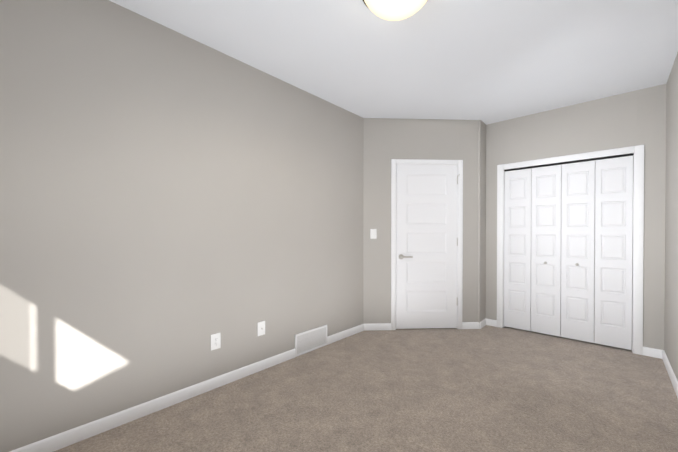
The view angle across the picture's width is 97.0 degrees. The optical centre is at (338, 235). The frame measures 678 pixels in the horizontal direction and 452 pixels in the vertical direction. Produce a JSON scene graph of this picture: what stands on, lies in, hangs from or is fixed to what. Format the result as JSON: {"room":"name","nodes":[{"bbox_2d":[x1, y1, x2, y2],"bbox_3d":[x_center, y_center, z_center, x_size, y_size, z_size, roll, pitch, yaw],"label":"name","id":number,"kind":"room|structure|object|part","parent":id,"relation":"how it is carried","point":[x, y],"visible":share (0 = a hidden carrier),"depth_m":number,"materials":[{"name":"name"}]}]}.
{"room":"empty bedroom","nodes":[
{"label":"empty bedroom","id":0,"kind":"room"},
{"bbox_2d":[0,0,363,451],"bbox_3d":[-1.084,-0.124,2.172,0.100,2.550,4.135,0,1,42],"label":"wall","id":1,"kind":"structure","parent":0,"point":[172,201],"depth_m":1.93,"materials":[{"name":"paint"}]},
{"bbox_2d":[9,348,295,451],"bbox_3d":[-1.392,1.114,1.761,0.013,0.080,2.898,0,1,42],"label":"baseboard","id":2,"kind":"structure","parent":1,"relation":"attached to","point":[75,435],"depth_m":1.92,"materials":[{"name":"white wood"}]},
{"bbox_2d":[211,333,220,350],"bbox_3d":[-0.931,0.801,2.266,0.008,0.118,0.075,0,1,42],"label":"duplex electrical outlet","id":3,"kind":"object","parent":1,"relation":"attached to","point":[216,341],"visible":1,"depth_m":2.26,"materials":[{"name":"white plastic"}]},
{"bbox_2d":[257,321,264,335],"bbox_3d":[-0.662,0.793,2.562,0.006,0.118,0.075,0,1,42],"label":"outlet","id":4,"kind":"object","parent":1,"relation":"attached to","point":[260,325],"visible":1,"depth_m":2.56,"materials":[{"name":"white plastic"}]},
{"bbox_2d":[295,325,326,356],"bbox_3d":[-0.270,1.040,2.987,0.014,0.210,0.428,0,1,42],"label":"air vent","id":5,"kind":"object","parent":1,"relation":"in","point":[310,340],"visible":1,"depth_m":2.97,"materials":[{"name":"white metal"}]},
{"bbox_2d":[327,324,363,344],"bbox_3d":[0.085,1.103,3.376,0.013,0.080,0.624,0,1,42],"label":"baseboard","id":6,"kind":"structure","parent":1,"relation":"attached to","point":[343,334],"depth_m":3.35,"materials":[{"name":"white wood"}]},
{"bbox_2d":[54,325,677,451],"bbox_3d":[0.768,1.201,2.227,2.972,0.100,6.700,0,1,42],"label":"floor","id":7,"kind":"structure","parent":0,"point":[487,388],"depth_m":2.06,"materials":[{"name":"carpet"}]},
{"bbox_2d":[109,0,677,124],"bbox_3d":[0.768,-1.449,2.208,2.972,0.100,6.700,0,1,42],"label":"ceiling","id":8,"kind":"structure","parent":0,"point":[486,62],"depth_m":2.24,"materials":[{"name":"paint"}]},
{"bbox_2d":[363,0,427,20],"bbox_3d":[0.327,-1.319,1.667,0.414,0.153,0.414,0,1,42],"label":"ceiling light","id":9,"kind":"object","parent":8,"relation":"attached to","point":[393,10],"visible":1,"depth_m":1.67,"materials":[{"name":"white glass"}]},
{"bbox_2d":[363,118,477,323],"bbox_3d":[1.009,-0.135,3.688,1.437,2.550,0.100,0,0,-3],"label":"wall","id":10,"kind":"structure","parent":0,"point":[379,146],"depth_m":3.62,"materials":[{"name":"paint"}]},
{"bbox_2d":[370,229,376,238],"bbox_3d":[0.415,-0.021,3.606,0.075,0.118,0.011,0,0,-3],"label":"switch plate","id":11,"kind":"object","parent":10,"relation":"attached to","point":[373,233],"visible":1,"depth_m":3.60,"materials":[{"name":"white plastic"}]},
{"bbox_2d":[364,323,390,330],"bbox_3d":[0.464,1.101,3.616,0.330,0.080,0.013,0,0,-3],"label":"baseboard","id":12,"kind":"structure","parent":10,"relation":"attached to","point":[378,326],"depth_m":3.61,"materials":[{"name":"white wood"}]},
{"bbox_2d":[396,164,456,328],"bbox_3d":[1.067,0.133,3.633,0.746,1.992,0.088,0,0,-3],"label":"door","id":13,"kind":"structure","parent":10,"relation":"in","point":[426,245],"depth_m":3.65,"materials":[{"name":"white wood"}]},
{"bbox_3d":[0.802,0.257,3.605,0.160,0.062,0.053,0,0,-3],"label":"handle","id":14,"kind":"part","parent":13,"relation":"part of","materials":[{"name":"grey metal"}]},
{"bbox_2d":[391,159,462,329],"bbox_3d":[1.064,0.111,3.684,0.876,2.059,0.116,0,0,-3],"label":"door frame","id":15,"kind":"structure","parent":10,"relation":"attached to","point":[393,244],"depth_m":3.62,"materials":[{"name":"white wood"}]},
{"bbox_3d":[1.067,-0.890,3.627,0.764,0.056,0.016,0,0,-3],"label":"door trim casing top","id":16,"kind":"part","parent":15,"relation":"part of","materials":[{"name":"white wood"}]},
{"bbox_2d":[462,322,480,328],"bbox_3d":[1.619,1.100,3.668,0.231,0.080,0.013,0,0,-3],"label":"baseboard","id":17,"kind":"structure","parent":10,"relation":"attached to","point":[470,325],"depth_m":3.66,"materials":[{"name":"white wood"}]},
{"bbox_2d":[478,120,485,326],"bbox_3d":[1.776,-0.136,3.795,0.100,2.550,0.287,0,1,42],"label":"wall","id":18,"kind":"structure","parent":0,"point":[481,220],"depth_m":3.71,"materials":[{"name":"paint"}]},
{"bbox_2d":[481,319,485,327],"bbox_3d":[1.803,1.100,3.751,0.013,0.080,0.205,0,1,42],"label":"baseboard return","id":19,"kind":"object","parent":18,"relation":"attached to","point":[483,323],"visible":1,"depth_m":3.74,"materials":[{"name":"white wood"}]},
{"bbox_2d":[486,84,665,349],"bbox_3d":[2.484,-0.132,3.342,1.756,2.550,0.100,0,1,42],"label":"wall","id":20,"kind":"structure","parent":0,"point":[607,123],"depth_m":3.04,"materials":[{"name":"paint"}]},
{"bbox_2d":[485,318,496,326],"bbox_3d":[1.920,1.099,3.790,0.133,0.080,0.013,0,1,42],"label":"baseboard","id":21,"kind":"structure","parent":20,"relation":"attached to","point":[490,322],"depth_m":3.78,"materials":[{"name":"white wood"}]},
{"bbox_2d":[497,164,502,327],"bbox_3d":[1.993,0.133,3.714,0.066,2.015,0.016,0,1,42],"label":"trim","id":22,"kind":"structure","parent":20,"relation":"attached to","point":[499,246],"depth_m":3.71,"materials":[{"name":"white wood"}]},
{"bbox_2d":[503,170,505,327],"bbox_3d":[2.053,0.154,3.738,0.018,1.972,0.100,0,1,42],"label":"door frame","id":23,"kind":"structure","parent":20,"relation":"attached to","point":[503,242],"depth_m":3.70,"materials":[{"name":"white wood"}]},
{"bbox_2d":[503,146,634,169],"bbox_3d":[2.442,-0.839,3.297,1.150,0.066,0.016,0,1,42],"label":"trim","id":24,"kind":"structure","parent":20,"relation":"attached to","point":[602,153],"depth_m":3.22,"materials":[{"name":"white wood"}]},
{"bbox_2d":[504,153,633,170],"bbox_3d":[2.469,-0.801,3.327,1.140,0.020,0.025,0,1,42],"label":"closet track","id":25,"kind":"object","parent":20,"relation":"attached to","point":[599,158],"visible":0.86,"depth_m":3.25,"materials":[{"name":"black metal"}]},
{"bbox_2d":[504,156,632,349],"bbox_3d":[2.458,0.169,3.323,1.132,1.908,0.062,0,1,42],"label":"bifold closet door","id":26,"kind":"structure","parent":25,"relation":"hanging from","point":[555,236],"depth_m":3.26,"materials":[{"name":"white wood"}]},
{"bbox_2d":[632,155,633,352],"bbox_3d":[2.908,0.160,2.957,0.018,1.972,0.100,0,1,42],"label":"door frame","id":27,"kind":"structure","parent":20,"relation":"attached to","point":[633,256],"depth_m":2.93,"materials":[{"name":"white wood"}]},
{"bbox_2d":[633,145,643,354],"bbox_3d":[2.890,0.139,2.894,0.066,2.015,0.016,0,1,42],"label":"trim","id":28,"kind":"structure","parent":20,"relation":"attached to","point":[638,248],"depth_m":2.89,"materials":[{"name":"white wood"}]},
{"bbox_2d":[643,347,663,358],"bbox_3d":[2.968,1.107,2.832,0.141,0.080,0.013,0,1,42],"label":"baseboard","id":29,"kind":"structure","parent":20,"relation":"attached to","point":[652,352],"depth_m":2.83,"materials":[{"name":"white wood"}]},
{"bbox_2d":[664,52,677,380],"bbox_3d":[1.311,-0.114,0.832,0.100,2.550,5.388,0,1,42],"label":"wall","id":30,"kind":"structure","parent":0,"point":[671,282],"depth_m":2.46,"materials":[{"name":"paint"}]},
{"bbox_2d":[662,351,677,397],"bbox_3d":[1.265,1.121,0.875,0.013,0.080,5.175,0,1,42],"label":"baseboard","id":31,"kind":"structure","parent":30,"relation":"attached to","point":[672,376],"depth_m":2.39,"materials":[{"name":"white wood"}]}
]}

